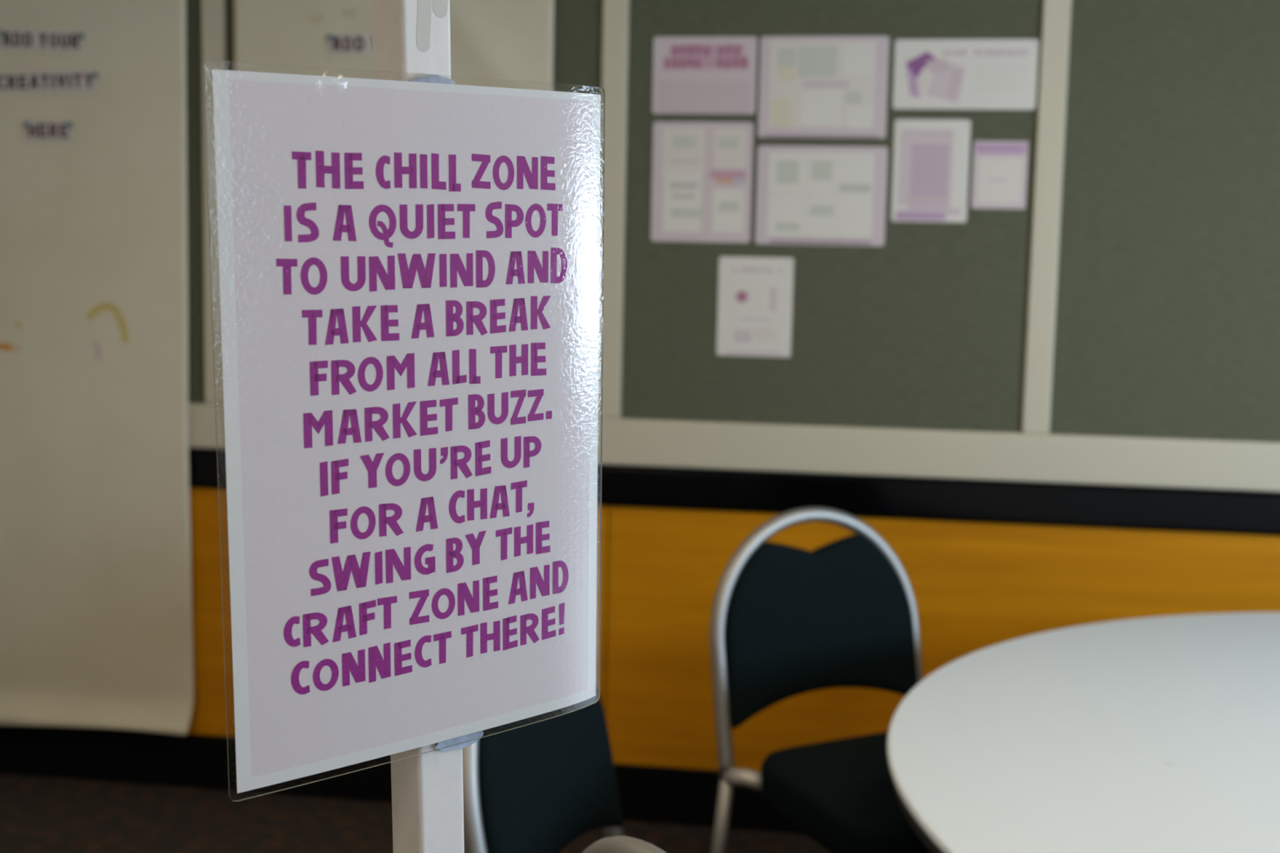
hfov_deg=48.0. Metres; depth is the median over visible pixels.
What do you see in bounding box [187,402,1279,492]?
trim
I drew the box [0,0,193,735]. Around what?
paper
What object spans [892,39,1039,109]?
notice
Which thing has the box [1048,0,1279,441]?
board
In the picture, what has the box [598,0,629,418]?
trim
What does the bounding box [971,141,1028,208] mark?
notice
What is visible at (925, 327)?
board
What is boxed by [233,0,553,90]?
paper
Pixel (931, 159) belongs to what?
notice
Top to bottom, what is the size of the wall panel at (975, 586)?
0.693 m
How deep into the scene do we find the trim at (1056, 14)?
3.52 m
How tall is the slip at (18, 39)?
0.052 m
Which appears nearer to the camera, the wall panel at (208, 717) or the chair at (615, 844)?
the chair at (615, 844)
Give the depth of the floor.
3.74 m
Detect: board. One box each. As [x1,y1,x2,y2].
[185,0,204,403]
[226,0,603,133]
[621,0,1042,432]
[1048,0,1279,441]
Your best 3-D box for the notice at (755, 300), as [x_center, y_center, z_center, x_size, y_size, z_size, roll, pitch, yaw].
[0.292,-0.304,3.647,0.189,0.251,0.004,2,6,8]
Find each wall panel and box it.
[186,487,609,737]
[605,506,1279,772]
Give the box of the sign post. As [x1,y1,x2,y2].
[371,0,464,852]
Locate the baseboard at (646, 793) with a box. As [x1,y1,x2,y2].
[0,724,804,834]
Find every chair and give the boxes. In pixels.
[462,684,623,852]
[582,835,666,852]
[710,506,930,852]
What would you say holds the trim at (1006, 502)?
attached to the wall
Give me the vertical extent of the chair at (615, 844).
0.964 m
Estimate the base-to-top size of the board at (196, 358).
1.672 m
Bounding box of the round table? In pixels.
[886,612,1279,852]
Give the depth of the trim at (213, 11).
3.81 m
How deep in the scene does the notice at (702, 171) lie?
3.63 m
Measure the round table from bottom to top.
0.743 m
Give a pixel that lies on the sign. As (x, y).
(409, 271)
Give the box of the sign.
[203,60,604,801]
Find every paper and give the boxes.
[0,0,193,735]
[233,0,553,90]
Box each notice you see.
[650,121,753,243]
[652,36,757,114]
[716,256,794,357]
[755,145,888,246]
[758,35,889,138]
[891,119,970,222]
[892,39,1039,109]
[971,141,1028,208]
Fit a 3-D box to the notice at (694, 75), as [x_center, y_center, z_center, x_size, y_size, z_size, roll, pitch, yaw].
[0.161,-0.881,3.608,0.260,0.190,0.004,2,6,8]
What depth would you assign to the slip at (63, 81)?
3.82 m
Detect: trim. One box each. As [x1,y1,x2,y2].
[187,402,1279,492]
[188,448,1279,536]
[201,0,226,404]
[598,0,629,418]
[1021,0,1071,434]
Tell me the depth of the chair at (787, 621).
2.94 m
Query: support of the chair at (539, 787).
on the floor
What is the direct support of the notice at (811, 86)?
attached to the board at (925, 327)
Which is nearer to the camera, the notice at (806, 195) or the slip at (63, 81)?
the notice at (806, 195)
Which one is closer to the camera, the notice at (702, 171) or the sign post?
the sign post
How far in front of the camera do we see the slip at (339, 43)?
3.70 m
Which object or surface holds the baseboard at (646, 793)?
attached to the wall
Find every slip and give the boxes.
[0,28,84,51]
[0,71,98,92]
[22,120,73,141]
[326,33,372,53]
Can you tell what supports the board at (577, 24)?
attached to the wall
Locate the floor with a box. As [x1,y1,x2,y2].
[0,773,831,852]
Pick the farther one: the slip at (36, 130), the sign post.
the slip at (36, 130)

